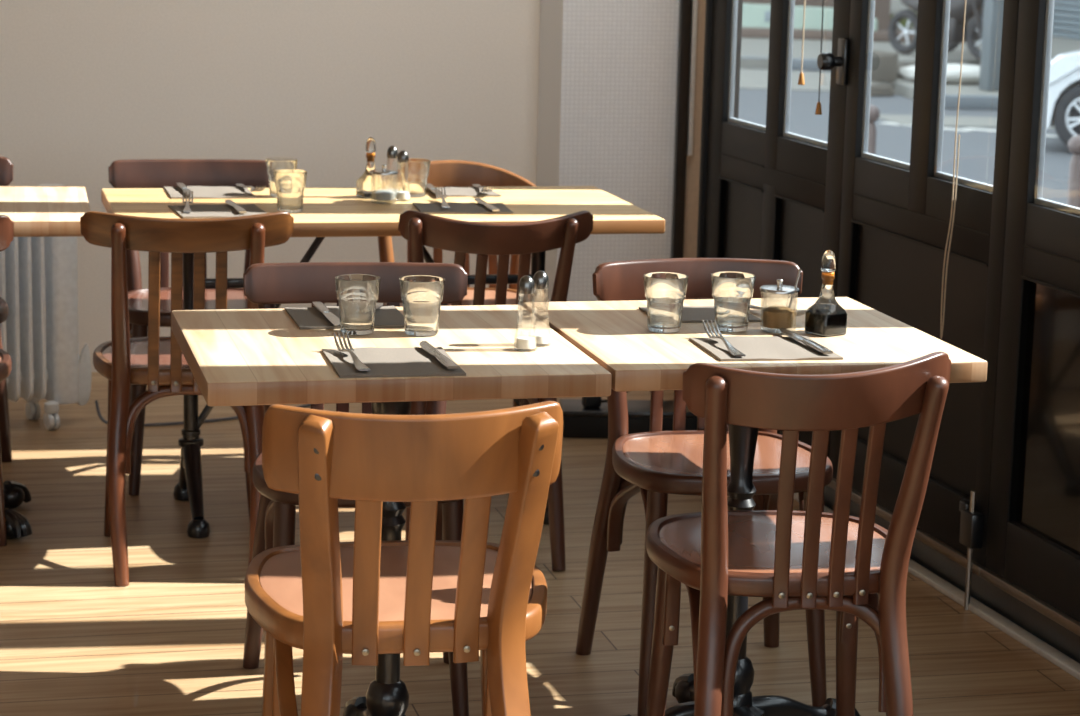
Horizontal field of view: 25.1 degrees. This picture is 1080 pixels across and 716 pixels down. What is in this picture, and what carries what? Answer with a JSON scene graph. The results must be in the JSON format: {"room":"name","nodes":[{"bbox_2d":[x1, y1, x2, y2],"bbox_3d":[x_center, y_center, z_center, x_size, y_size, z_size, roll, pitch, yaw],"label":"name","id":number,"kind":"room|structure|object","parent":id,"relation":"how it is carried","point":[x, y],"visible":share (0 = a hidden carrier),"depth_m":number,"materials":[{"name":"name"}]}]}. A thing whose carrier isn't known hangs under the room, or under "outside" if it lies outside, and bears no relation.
{"room":"restaurant","nodes":[
{"label":"restaurant","id":0,"kind":"room"},
{"bbox_2d":[0,0,539,371],"bbox_3d":[-2.408,-1.373,7.031,5.200,3.100,0.150,-1,11,-13],"label":"wall","id":1,"kind":"structure","parent":0,"point":[86,86],"depth_m":7.44,"materials":[{"name":"white paint"}]},
{"bbox_2d":[0,372,1079,715],"bbox_3d":[-0.961,1.013,2.769,5.760,0.120,9.750,-1,11,-13],"label":"floor","id":2,"kind":"structure","parent":0,"point":[170,641],"depth_m":5.00,"materials":[{"name":"brown wood"}]},
{"bbox_2d":[0,156,12,462],"bbox_3d":[-1.516,-0.079,5.984,0.433,0.797,0.475,-1,11,-12],"label":"bistro chair","id":3,"kind":"object","parent":2,"relation":"on","point":[6,167],"visible":0.78,"depth_m":6.23,"materials":[{"name":"wood"}]},
{"bbox_2d":[0,215,13,546],"bbox_3d":[-1.335,0.073,5.178,0.430,0.813,0.527,-1,11,-12],"label":"bistro chair","id":4,"kind":"object","parent":2,"relation":"on","point":[6,224],"visible":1,"depth_m":5.22,"materials":[{"name":"wood"}]},
{"bbox_2d":[0,186,89,538],"bbox_3d":[-1.362,0.010,5.652,0.620,0.750,0.641,-1,11,-12],"label":"cafe table","id":5,"kind":"object","parent":2,"relation":"on","point":[35,211],"visible":0.89,"depth_m":5.54,"materials":[{"name":"brown wood"}]},
{"bbox_2d":[0,184,91,429],"bbox_3d":[-1.460,-0.132,6.623,0.454,0.660,0.201,-5,13,-31],"label":"radiator","id":6,"kind":"object","parent":2,"relation":"on","point":[39,275],"visible":0.7,"depth_m":6.63,"materials":[{"name":"metal"}]},
{"bbox_2d":[80,211,293,585],"bbox_3d":[-0.779,0.054,5.335,0.442,0.815,0.544,-1,11,-10],"label":"bistro chair","id":7,"kind":"object","parent":2,"relation":"on","point":[153,360],"visible":0.73,"depth_m":5.13,"materials":[{"name":"brown wood"}]},
{"bbox_2d":[108,159,278,495],"bbox_3d":[-0.868,-0.086,6.133,0.423,0.787,0.474,-1,11,-12],"label":"bistro chair","id":8,"kind":"object","parent":2,"relation":"on","point":[137,173],"visible":0.29,"depth_m":6.22,"materials":[{"name":"wood"}]},
{"bbox_2d":[95,400,310,426],"bbox_3d":[-0.726,0.093,7.107,0.204,0.072,1.250,12,15,43],"label":"power cable","id":9,"kind":"object","parent":2,"relation":"on","point":[102,419],"visible":0.35,"depth_m":6.76,"materials":[{"name":"black rubber"}]},
{"bbox_2d":[243,262,468,715],"bbox_3d":[-0.325,0.248,4.436,0.421,0.792,0.460,0,11,-9],"label":"bistro chair","id":10,"kind":"object","parent":2,"relation":"on","point":[266,285],"visible":0.3,"depth_m":4.54,"materials":[{"name":"wood"}]},
{"bbox_2d":[101,186,664,538],"bbox_3d":[-0.398,0.002,5.817,1.243,0.750,0.641,-1,11,-14],"label":"cafe table","id":11,"kind":"object","parent":2,"relation":"on","point":[327,211],"visible":0.46,"depth_m":5.70,"materials":[{"name":"brown wood"}]},
{"bbox_2d":[164,186,255,198],"bbox_3d":[-0.799,-0.401,5.862,0.200,0.005,0.215,-1,11,-13],"label":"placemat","id":12,"kind":"object","parent":11,"relation":"on","point":[199,192],"visible":0.92,"depth_m":5.84,"materials":[{"name":"grey paper"}]},
{"bbox_2d":[176,183,191,194],"bbox_3d":[-0.855,-0.407,5.848,0.021,0.007,0.226,-2,11,-15],"label":"table knife","id":13,"kind":"object","parent":12,"relation":"on","point":[182,186],"visible":0.83,"depth_m":5.86,"materials":[{"name":"metal"}]},
{"bbox_2d":[235,184,265,191],"bbox_3d":[-0.703,-0.419,5.883,0.025,0.024,0.207,-3,12,-22],"label":"fork","id":14,"kind":"object","parent":12,"relation":"on","point":[252,189],"visible":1,"depth_m":5.84,"materials":[{"name":"metal"}]},
{"bbox_2d":[168,204,266,217],"bbox_3d":[-0.731,-0.336,5.528,0.200,0.005,0.205,-2,11,-18],"label":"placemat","id":15,"kind":"object","parent":11,"relation":"on","point":[198,210],"visible":0.8,"depth_m":5.51,"materials":[{"name":"grey paper"}]},
{"bbox_2d":[182,191,192,211],"bbox_3d":[-0.806,-0.358,5.550,0.025,0.024,0.207,0,11,-8],"label":"fork","id":16,"kind":"object","parent":15,"relation":"on","point":[187,207],"visible":1,"depth_m":5.59,"materials":[{"name":"metal"}]},
{"bbox_2d":[225,199,246,212],"bbox_3d":[-0.701,-0.349,5.566,0.021,0.007,0.226,-2,11,-16],"label":"table knife","id":17,"kind":"object","parent":15,"relation":"on","point":[239,209],"visible":1,"depth_m":5.53,"materials":[{"name":"metal"}]},
{"bbox_2d":[266,158,297,197],"bbox_3d":[-0.620,-0.432,5.818,0.077,0.090,0.077,6,12,23],"label":"tumbler","id":18,"kind":"object","parent":11,"relation":"on","point":[272,164],"visible":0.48,"depth_m":5.79,"materials":[{"name":"clear glass"}]},
{"bbox_2d":[273,169,306,212],"bbox_3d":[-0.571,-0.381,5.547,0.077,0.094,0.077,-2,11,-18],"label":"tumbler","id":19,"kind":"object","parent":11,"relation":"on","point":[290,184],"visible":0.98,"depth_m":5.52,"materials":[{"name":"clear glass"}]},
{"bbox_2d":[356,137,384,198],"bbox_3d":[-0.408,-0.460,5.848,0.054,0.145,0.054,-5,13,-30],"label":"vinegar bottle","id":20,"kind":"object","parent":11,"relation":"on","point":[367,183],"visible":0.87,"depth_m":5.83,"materials":[{"name":"clear glass"}]},
{"bbox_2d":[369,165,398,199],"bbox_3d":[-0.370,-0.414,5.756,0.069,0.090,0.069,-1,11,-13],"label":"jar","id":21,"kind":"object","parent":11,"relation":"on","point":[377,194],"visible":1,"depth_m":5.74,"materials":[{"name":"clear glass"}]},
{"bbox_2d":[386,146,397,196],"bbox_3d":[-0.355,-0.447,5.832,0.038,0.127,0.038,1,11,-2],"label":"salt shaker","id":22,"kind":"object","parent":11,"relation":"on","point":[392,152],"visible":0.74,"depth_m":5.81,"materials":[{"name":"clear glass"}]},
{"bbox_2d":[396,150,408,199],"bbox_3d":[-0.328,-0.436,5.799,0.038,0.120,0.038,1,11,-2],"label":"salt shaker","id":23,"kind":"object","parent":11,"relation":"on","point":[403,157],"visible":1,"depth_m":5.79,"materials":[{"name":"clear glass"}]},
{"bbox_2d":[399,158,430,196],"bbox_3d":[-0.304,-0.436,5.888,0.077,0.088,0.077,6,12,24],"label":"tumbler","id":24,"kind":"object","parent":11,"relation":"on","point":[414,173],"visible":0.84,"depth_m":5.86,"materials":[{"name":"clear glass"}]},
{"bbox_2d":[427,183,440,194],"bbox_3d":[-0.260,-0.413,5.958,0.022,0.007,0.226,-1,11,-11],"label":"table knife","id":25,"kind":"object","parent":11,"relation":"on","point":[431,187],"visible":0.65,"depth_m":5.97,"materials":[{"name":"metal"}]},
{"bbox_2d":[413,202,513,213],"bbox_3d":[-0.181,-0.351,5.678,0.215,0.005,0.180,0,11,-9],"label":"paper napkin","id":26,"kind":"object","parent":11,"relation":"on","point":[429,208],"visible":0.86,"depth_m":5.66,"materials":[{"name":"grey paper"}]},
{"bbox_2d":[435,187,449,207],"bbox_3d":[-0.229,-0.379,5.737,0.025,0.024,0.207,0,11,-7],"label":"fork","id":27,"kind":"object","parent":26,"relation":"on","point":[444,204],"visible":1,"depth_m":5.79,"materials":[{"name":"metal"}]},
{"bbox_2d":[474,198,499,211],"bbox_3d":[-0.129,-0.361,5.702,0.022,0.007,0.226,-1,11,-13],"label":"table knife","id":28,"kind":"object","parent":26,"relation":"on","point":[480,201],"visible":1,"depth_m":5.67,"materials":[{"name":"metal"}]},
{"bbox_2d":[427,186,500,196],"bbox_3d":[-0.190,-0.412,5.994,0.155,0.005,0.170,-1,11,-13],"label":"paper napkin","id":29,"kind":"object","parent":11,"relation":"on","point":[450,191],"visible":0.73,"depth_m":5.96,"materials":[{"name":"grey paper"}]},
{"bbox_2d":[472,184,493,191],"bbox_3d":[-0.142,-0.424,5.984,0.025,0.024,0.207,-1,11,-11],"label":"fork","id":30,"kind":"object","parent":29,"relation":"on","point":[483,189],"visible":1,"depth_m":5.93,"materials":[{"name":"metal"}]},
{"bbox_2d":[171,305,611,715],"bbox_3d":[-0.275,0.338,4.072,0.626,0.750,0.641,-1,11,-13],"label":"cafe table","id":31,"kind":"object","parent":2,"relation":"on","point":[235,357],"visible":0.84,"depth_m":3.88,"materials":[{"name":"brown wood"}]},
{"bbox_2d":[285,306,403,328],"bbox_3d":[-0.331,-0.071,4.193,0.195,0.005,0.200,-1,11,-13],"label":"paper napkin","id":32,"kind":"object","parent":31,"relation":"on","point":[386,316],"visible":0.58,"depth_m":4.18,"materials":[{"name":"grey paper"}]},
{"bbox_2d":[312,302,339,325],"bbox_3d":[-0.365,-0.076,4.177,0.020,0.007,0.226,-2,11,-15],"label":"table knife","id":33,"kind":"object","parent":32,"relation":"on","point":[319,306],"visible":0.94,"depth_m":4.17,"materials":[{"name":"metal"}]},
{"bbox_2d":[376,303,383,309],"bbox_3d":[-0.293,-0.087,4.197,0.025,0.024,0.207,2,11,4],"label":"fork","id":34,"kind":"object","parent":32,"relation":"on","point":[378,305],"visible":0.09,"depth_m":4.28,"materials":[{"name":"metal"}]},
{"bbox_2d":[335,274,380,334],"bbox_3d":[-0.305,-0.088,4.048,0.077,0.094,0.077,11,14,40],"label":"tumbler","id":35,"kind":"object","parent":31,"relation":"on","point":[357,295],"visible":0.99,"depth_m":4.02,"materials":[{"name":"clear glass"}]},
{"bbox_2d":[322,347,465,377],"bbox_3d":[-0.232,0.005,3.804,0.195,0.005,0.222,-1,11,-12],"label":"paper napkin","id":36,"kind":"object","parent":31,"relation":"on","point":[411,361],"visible":0.91,"depth_m":3.78,"materials":[{"name":"grey paper"}]},
{"bbox_2d":[333,332,369,370],"bbox_3d":[-0.294,-0.011,3.796,0.025,0.024,0.207,-2,11,-15],"label":"fork","id":37,"kind":"object","parent":36,"relation":"on","point":[359,365],"visible":1,"depth_m":3.83,"materials":[{"name":"metal"}]},
{"bbox_2d":[419,341,457,368],"bbox_3d":[-0.164,-0.006,3.836,0.021,0.007,0.226,-2,11,-15],"label":"table knife","id":38,"kind":"object","parent":36,"relation":"on","point":[444,360],"visible":1,"depth_m":3.81,"materials":[{"name":"metal"}]},
{"bbox_2d":[399,275,444,336],"bbox_3d":[-0.197,-0.086,4.051,0.077,0.094,0.077,-5,12,-29],"label":"tumbler","id":39,"kind":"object","parent":31,"relation":"on","point":[421,295],"visible":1,"depth_m":4.03,"materials":[{"name":"clear glass"}]},
{"bbox_2d":[516,275,534,348],"bbox_3d":[-0.023,-0.073,3.930,0.038,0.122,0.038,1,11,-2],"label":"salt shaker","id":40,"kind":"object","parent":31,"relation":"on","point":[526,283],"visible":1,"depth_m":3.92,"materials":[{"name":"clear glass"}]},
{"bbox_2d":[531,271,548,343],"bbox_3d":[0.000,-0.082,3.976,0.038,0.123,0.038,1,11,-2],"label":"salt shaker","id":41,"kind":"object","parent":31,"relation":"on","point":[540,278],"visible":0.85,"depth_m":3.96,"materials":[{"name":"clear glass"}]},
{"bbox_2d":[245,401,562,715],"bbox_3d":[-0.204,0.411,3.592,0.454,0.801,0.588,-1,11,-10],"label":"bistro chair","id":42,"kind":"object","parent":2,"relation":"on","point":[366,597],"visible":1,"depth_m":3.37,"materials":[{"name":"brown wood"}]},
{"bbox_2d":[378,160,544,406],"bbox_3d":[-0.200,-0.089,6.220,0.531,0.791,0.469,-1,11,-12],"label":"bistro chair","id":43,"kind":"object","parent":2,"relation":"on","point":[442,173],"visible":0.09,"depth_m":6.35,"materials":[{"name":"brown wood"}]},
{"bbox_2d":[398,210,592,570],"bbox_3d":[-0.133,0.040,5.511,0.429,0.809,0.536,0,11,-9],"label":"bistro chair","id":44,"kind":"object","parent":2,"relation":"on","point":[503,240],"visible":0.2,"depth_m":5.23,"materials":[{"name":"wood"}]},
{"bbox_2d":[582,391,650,407],"bbox_3d":[0.271,0.113,6.962,0.107,0.125,0.529,7,12,26],"label":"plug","id":45,"kind":"object","parent":2,"relation":"on","point":[588,402],"visible":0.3,"depth_m":6.74,"materials":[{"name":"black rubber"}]},
{"bbox_2d":[559,399,696,437],"bbox_3d":[0.270,0.172,6.801,0.424,0.078,0.168,1,11,-3],"label":"box","id":46,"kind":"object","parent":2,"relation":"on","point":[579,421],"visible":0.44,"depth_m":6.72,"materials":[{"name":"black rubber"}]},
{"bbox_2d":[576,258,832,715],"bbox_3d":[0.328,0.235,4.580,0.420,0.794,0.450,-1,11,-12],"label":"bistro chair","id":47,"kind":"object","parent":2,"relation":"on","point":[656,463],"visible":0.59,"depth_m":4.64,"materials":[{"name":"wood"}]},
{"bbox_2d":[523,297,987,715],"bbox_3d":[0.340,0.320,4.244,0.629,0.750,0.641,-1,11,-14],"label":"cafe table","id":48,"kind":"object","parent":2,"relation":"on","point":[616,335],"visible":0.53,"depth_m":4.15,"materials":[{"name":"brown wood"}]},
{"bbox_2d":[643,272,687,332],"bbox_3d":[0.213,-0.094,4.135,0.077,0.096,0.077,3,11,6],"label":"tumbler","id":49,"kind":"object","parent":48,"relation":"on","point":[665,292],"visible":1,"depth_m":4.11,"materials":[{"name":"clear glass"}]},
{"bbox_2d":[639,306,761,322],"bbox_3d":[0.283,-0.079,4.309,0.185,0.005,0.150,-1,11,-12],"label":"paper napkin","id":50,"kind":"object","parent":48,"relation":"on","point":[690,314],"visible":0.41,"depth_m":4.30,"materials":[{"name":"grey paper"}]},
{"bbox_2d":[711,271,755,331],"bbox_3d":[0.330,-0.096,4.160,0.077,0.096,0.077,5,11,17],"label":"tumbler","id":51,"kind":"object","parent":48,"relation":"on","point":[732,291],"visible":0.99,"depth_m":4.13,"materials":[{"name":"clear glass"}]},
{"bbox_2d":[689,336,842,360],"bbox_3d":[0.370,-0.017,3.994,0.205,0.005,0.195,-1,11,-12],"label":"paper napkin","id":52,"kind":"object","parent":48,"relation":"on","point":[774,348],"visible":0.87,"depth_m":3.98,"materials":[{"name":"brown paper"}]},
{"bbox_2d":[702,320,745,355],"bbox_3d":[0.303,-0.033,3.989,0.025,0.024,0.207,-1,11,-11],"label":"fork","id":53,"kind":"object","parent":52,"relation":"on","point":[731,349],"visible":1,"depth_m":4.02,"materials":[{"name":"metal"}]},
{"bbox_2d":[780,328,832,353],"bbox_3d":[0.437,-0.030,4.034,0.020,0.007,0.226,-2,11,-15],"label":"table knife","id":54,"kind":"object","parent":52,"relation":"on","point":[815,346],"visible":1,"depth_m":4.00,"materials":[{"name":"metal"}]},
{"bbox_2d":[750,305,806,315],"bbox_3d":[0.412,-0.090,4.301,0.025,0.024,0.207,-4,12,-27],"label":"fork","id":55,"kind":"object","parent":48,"relation":"on","point":[798,313],"visible":0.44,"depth_m":4.24,"materials":[{"name":"metal"}]},
{"bbox_2d":[759,279,799,328],"bbox_3d":[0.410,-0.090,4.160,0.069,0.090,0.069,-1,11,-13],"label":"jar","id":56,"kind":"object","parent":48,"relation":"on","point":[776,317],"visible":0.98,"depth_m":4.14,"materials":[{"name":"clear glass"}]},
{"bbox_2d":[788,269,800,307],"bbox_3d":[0.431,-0.106,4.163,0.031,0.094,0.015,-1,11,-13],"label":"spoon","id":57,"kind":"object","parent":56,"relation":"in","point":[799,271],"visible":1,"depth_m":4.16,"materials":[{"name":"metal"}]},
{"bbox_2d":[804,250,846,336],"bbox_3d":[0.490,-0.113,4.139,0.054,0.145,0.054,-7,14,-37],"label":"vinegar bottle","id":58,"kind":"object","parent":48,"relation":"on","point":[825,317],"visible":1,"depth_m":4.13,"materials":[{"name":"clear glass"}]},
{"bbox_2d":[645,352,950,715],"bbox_3d":[0.390,0.358,3.868,0.418,0.824,0.540,0,11,-7],"label":"bistro chair","id":59,"kind":"object","parent":2,"relation":"on","point":[853,567],"visible":1,"depth_m":3.70,"materials":[{"name":"wood"}]},
{"bbox_2d":[794,493,1079,679],"bbox_3d":[1.506,0.911,3.254,0.041,0.014,7.580,-2,11,-16],"label":"trim","id":60,"kind":"structure","parent":2,"relation":"on","point":[1029,640],"depth_m":5.07,"materials":[{"name":"white paint"}]},
{"label":"trim","id":61,"kind":"structure","parent":2,"relation":"on","visible":0},
{"bbox_2d":[824,485,1079,663],"bbox_3d":[1.539,0.868,3.255,0.036,0.093,7.580,-2,11,-16],"label":"threshold","id":62,"kind":"structure","parent":61,"relation":"on","point":[1052,633],"depth_m":5.14,"materials":[{"name":"black metal"}]},
{"bbox_2d":[536,0,678,301],"bbox_3d":[0.216,-1.409,7.471,0.380,3.030,0.400,-1,11,-13],"label":"wall pier","id":63,"kind":"object","parent":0,"point":[607,79],"depth_m":7.41,"materials":[{"name":"white paint"}]},
{"bbox_2d":[683,0,705,299],"bbox_3d":[0.485,-1.396,7.433,0.125,3.030,0.200,-1,11,-13],"label":"wall","id":64,"kind":"structure","parent":0,"point":[693,162],"depth_m":7.48,"materials":[{"name":"beige paint"}]},
{"bbox_2d":[671,0,691,257],"bbox_3d":[0.450,-1.383,7.311,0.035,2.950,0.026,-1,11,-13],"label":"trim","id":65,"kind":"structure","parent":64,"relation":"attached to","point":[685,6],"depth_m":7.43,"materials":[{"name":"black metal"}]},
{"bbox_2d":[687,0,697,155],"bbox_3d":[0.486,-1.728,7.254,0.015,2.250,0.022,-1,11,-13],"label":"trim","id":66,"kind":"structure","parent":64,"relation":"attached to","point":[694,2],"depth_m":7.41,"materials":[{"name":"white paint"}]},
{"label":"outside","id":67,"kind":"structure","parent":0,"visible":0},
{"bbox_2d":[1053,0,1079,33],"bbox_3d":[19.304,-5.388,10.907,9.200,11.650,74.000,-1,11,-13],"label":"wall","id":68,"kind":"structure","parent":67,"point":[1073,0],"depth_m":37.82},
{"bbox_2d":[1052,0,1079,39],"bbox_3d":[8.627,-6.092,35.637,0.150,3.000,6.700,-1,11,-13],"label":"roller shutter","id":69,"kind":"object","parent":68,"relation":"attached to","point":[1067,3],"visible":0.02,"depth_m":37.67,"materials":[{"name":"grey paint"}]},
{"bbox_3d":[2.032,-1.585,1.472,0.734,0.330,10.453,-1,11,-13],"label":"wall","id":70,"kind":"structure","parent":0,"visible":0},
{"bbox_2d":[697,0,742,257],"bbox_3d":[1.971,-0.140,1.708,0.114,2.680,10.400,-2,11,-16],"label":"door frame","id":71,"kind":"structure","parent":70,"relation":"attached to","point":[709,3],"depth_m":6.64,"materials":[{"name":"black paint"}]},
{"bbox_2d":[704,0,850,457],"bbox_3d":[0.611,-1.026,6.121,0.044,2.537,0.919,-2,11,-16],"label":"door","id":72,"kind":"structure","parent":70,"relation":"in","point":[773,192],"depth_m":6.19,"materials":[{"name":"black paint"}]},
{"bbox_2d":[798,0,805,84],"bbox_3d":[0.659,-1.454,5.802,0.017,1.596,0.016,-1,11,-13],"label":"pull cord","id":73,"kind":"object","parent":72,"relation":"attached to","point":[801,76],"visible":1,"depth_m":5.94,"materials":[{"name":"beige fabric"}]},
{"bbox_2d":[815,0,823,114],"bbox_3d":[0.691,-1.402,5.699,0.017,1.658,0.016,-1,11,-13],"label":"pull cord","id":74,"kind":"object","parent":72,"relation":"attached to","point":[818,111],"visible":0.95,"depth_m":5.84,"materials":[{"name":"fabric"}]},
{"bbox_2d":[817,38,848,84],"bbox_3d":[0.691,-0.701,5.734,0.064,0.110,0.044,-2,11,-16],"label":"door knob","id":75,"kind":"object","parent":72,"relation":"attached to","point":[825,61],"depth_m":5.72,"materials":[{"name":"black metal"}]},
{"bbox_2d":[828,0,1018,575],"bbox_3d":[0.860,-0.862,5.292,0.044,2.537,0.840,-2,11,-16],"label":"door","id":76,"kind":"structure","parent":70,"relation":"in","point":[895,217],"depth_m":5.33,"materials":[{"name":"black paint"}]},
{"bbox_2d":[940,0,965,338],"bbox_3d":[0.895,-1.055,5.014,0.009,2.074,0.054,-1,11,-13],"label":"blind cord","id":77,"kind":"object","parent":76,"relation":"attached to","point":[941,322],"visible":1,"depth_m":5.15,"materials":[{"name":"beige fabric"}]},
{"bbox_2d":[959,490,983,609],"bbox_3d":[0.912,0.407,5.163,0.029,0.260,0.073,-2,11,-16],"label":"bolt","id":78,"kind":"object","parent":76,"relation":"attached to","point":[971,522],"visible":1,"depth_m":5.13,"materials":[{"name":"black metal"}]},
{"bbox_2d":[979,0,1079,635],"bbox_3d":[1.139,-0.678,4.360,0.045,2.537,1.140,-2,11,-16],"label":"door","id":79,"kind":"structure","parent":70,"relation":"in","point":[1033,547],"depth_m":4.89,"materials":[{"name":"black paint"}]},
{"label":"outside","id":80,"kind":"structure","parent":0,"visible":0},
{"bbox_2d":[740,21,1079,68],"bbox_3d":[4.446,-5.329,39.468,11.000,0.130,16.650,-1,11,-13],"label":"sidewalk","id":81,"kind":"structure","parent":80,"point":[751,47],"depth_m":33.45,"materials":[{"name":"grey concrete"}]},
{"bbox_2d":[741,56,768,58],"bbox_3d":[2.375,-3.819,31.260,1.144,0.145,0.160,3,11,11],"label":"kerb stone","id":82,"kind":"object","parent":81,"relation":"on","point":[741,56],"visible":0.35,"depth_m":31.11,"materials":[{"name":"stone"}]},
{"bbox_2d":[792,58,830,71],"bbox_3d":[3.508,-3.750,31.040,1.144,0.145,0.160,3,11,11],"label":"kerb stone","id":83,"kind":"object","parent":81,"relation":"on","point":[808,64],"visible":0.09,"depth_m":30.98,"materials":[{"name":"stone"}]},
{"bbox_2d":[743,0,890,29],"bbox_3d":[2.696,-5.338,37.083,5.500,0.700,0.400,-1,11,-13],"label":"wall","id":84,"kind":"structure","parent":81,"relation":"on","point":[882,7],"depth_m":37.46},
{"bbox_2d":[742,3,914,42],"bbox_3d":[3.771,-4.965,35.823,3.600,0.490,0.470,3,11,6],"label":"barrier","id":85,"kind":"object","parent":81,"relation":"on","point":[755,17],"visible":0.27,"depth_m":35.61,"materials":[{"name":"grey concrete"}]},
{"bbox_2d":[890,0,910,14],"bbox_3d":[3.698,-5.951,38.668,4.633,0.928,0.600,2,11,4],"label":"bag","id":86,"kind":"object","parent":81,"relation":"on","point":[896,5],"visible":0.11,"depth_m":38.30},
{"bbox_2d":[891,12,916,26],"bbox_3d":[6.285,-5.600,40.078,1.120,0.259,0.364,-2,11,-17],"label":"weeds","id":87,"kind":"object","parent":81,"relation":"on","point":[902,23],"visible":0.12,"depth_m":39.91,"materials":[{"name":"green plant"}]},
{"bbox_2d":[888,0,983,59],"bbox_3d":[5.372,-4.500,32.132,0.690,1.036,1.960,-8,14,-40],"label":"motorcycle","id":88,"kind":"object","parent":81,"relation":"on","point":[973,7],"visible":0.65,"depth_m":31.90,"materials":[{"name":"rubber"}]},
{"bbox_2d":[948,8,981,51],"bbox_3d":[5.988,-4.610,32.782,0.690,1.036,1.960,-6,13,-34],"label":"motorcycle","id":89,"kind":"object","parent":81,"relation":"on","point":[951,47],"visible":0.05,"depth_m":32.81,"materials":[{"name":"metal"}]},
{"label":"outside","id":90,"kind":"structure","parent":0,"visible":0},
{"bbox_2d":[871,79,998,99],"bbox_3d":[6.737,-3.249,28.858,6.300,0.130,5.550,-1,11,-13],"label":"sidewalk","id":91,"kind":"structure","parent":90,"point":[903,87],"depth_m":27.03,"materials":[{"name":"grey concrete"}]},
{"bbox_2d":[871,50,898,80],"bbox_3d":[3.803,-3.350,27.793,0.481,0.331,0.456,-5,13,-30],"label":"block","id":92,"kind":"object","parent":91,"relation":"on","point":[884,64],"visible":0.48,"depth_m":27.63,"materials":[{"name":"concrete"}]},
{"bbox_2d":[896,62,914,78],"bbox_3d":[4.033,-3.366,28.311,1.054,0.179,0.357,4,11,15],"label":"block","id":93,"kind":"object","parent":91,"relation":"on","point":[900,64],"visible":0.02,"depth_m":28.13,"materials":[{"name":"concrete"}]},
{"bbox_2d":[898,64,979,84],"bbox_3d":[4.716,-3.228,27.613,1.276,0.240,0.586,4,11,15],"label":"sack","id":94,"kind":"object","parent":91,"relation":"on","point":[970,75],"visible":0.47,"depth_m":27.38,"materials":[{"name":"white fabric"}]},
{"bbox_2d":[979,0,1003,90],"bbox_3d":[5.027,-4.217,26.435,0.320,2.600,0.290,-1,11,-13],"label":"sign post","id":95,"kind":"object","parent":91,"relation":"on","point":[992,24],"visible":0.64,"depth_m":26.50,"materials":[{"name":"grey metal"}]},
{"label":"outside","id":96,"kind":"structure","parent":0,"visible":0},
{"bbox_2d":[738,69,1072,203],"bbox_3d":[25.623,-2.260,26.651,57.800,0.100,100.000,-1,11,-13],"label":"street","id":97,"kind":"structure","parent":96,"point":[976,148],"depth_m":22.61,"materials":[{"name":"grey asphalt"}]},
{"bbox_2d":[740,69,894,93],"bbox_3d":[2.867,-3.372,29.332,3.334,0.012,3.268,3,11,7],"label":"road patch","id":98,"kind":"object","parent":97,"relation":"on","point":[749,78],"visible":0.14,"depth_m":29.06,"materials":[{"name":"grey asphalt"}]},
{"bbox_2d":[868,105,879,153],"bbox_3d":[1.832,-0.908,13.601,0.102,1.022,0.100,-1,11,-13],"label":"bollard","id":99,"kind":"object","parent":97,"relation":"on","point":[874,111],"visible":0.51,"depth_m":13.50,"materials":[{"name":"brown paint"}]},
{"bbox_2d":[871,82,894,95],"bbox_3d":[3.629,-3.022,27.198,0.632,0.137,0.355,-2,11,-19],"label":"block","id":100,"kind":"object","parent":97,"relation":"on","point":[877,89],"visible":0.48,"depth_m":27.12,"materials":[{"name":"concrete"}]},
{"bbox_2d":[879,122,973,131],"bbox_3d":[3.747,-2.244,23.547,1.000,0.008,0.140,11,14,40],"label":"road marking","id":101,"kind":"object","parent":97,"relation":"on","point":[889,123],"visible":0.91,"depth_m":23.39,"materials":[{"name":"white paint"}]},
{"bbox_2d":[879,114,1054,128],"bbox_3d":[5.550,-2.323,24.174,4.384,0.012,1.092,1,11,0],"label":"gutter","id":102,"kind":"object","parent":97,"relation":"on","point":[949,121],"visible":0.5,"depth_m":24.14,"materials":[{"name":"grey concrete"}]},
{"bbox_2d":[945,94,997,109],"bbox_3d":[4.706,-2.708,25.729,1.225,0.145,0.160,1,11,1],"label":"kerb stone","id":103,"kind":"object","parent":97,"relation":"on","point":[967,102],"visible":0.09,"depth_m":25.65,"materials":[{"name":"stone"}]},
{"bbox_2d":[963,128,1058,137],"bbox_3d":[4.506,-2.155,23.171,1.000,0.008,0.140,11,14,40],"label":"road marking","id":104,"kind":"object","parent":97,"relation":"on","point":[978,129],"visible":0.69,"depth_m":23.30,"materials":[{"name":"white paint"}]},
{"bbox_2d":[1047,50,1079,145],"bbox_3d":[6.458,-2.516,21.248,4.050,1.510,1.700,6,12,24],"label":"car","id":105,"kind":"object","parent":97,"relation":"on","point":[1063,114],"visible":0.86,"depth_m":21.25,"materials":[{"name":"white paint"}]},
{"bbox_2d":[1067,135,1079,207],"bbox_3d":[2.653,-0.600,12.089,0.102,1.022,0.100,-1,11,-13],"label":"bollard","id":106,"kind":"object","parent":97,"relation":"on","point":[1073,196],"visible":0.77,"depth_m":12.00,"materials":[{"name":"brown paint"}]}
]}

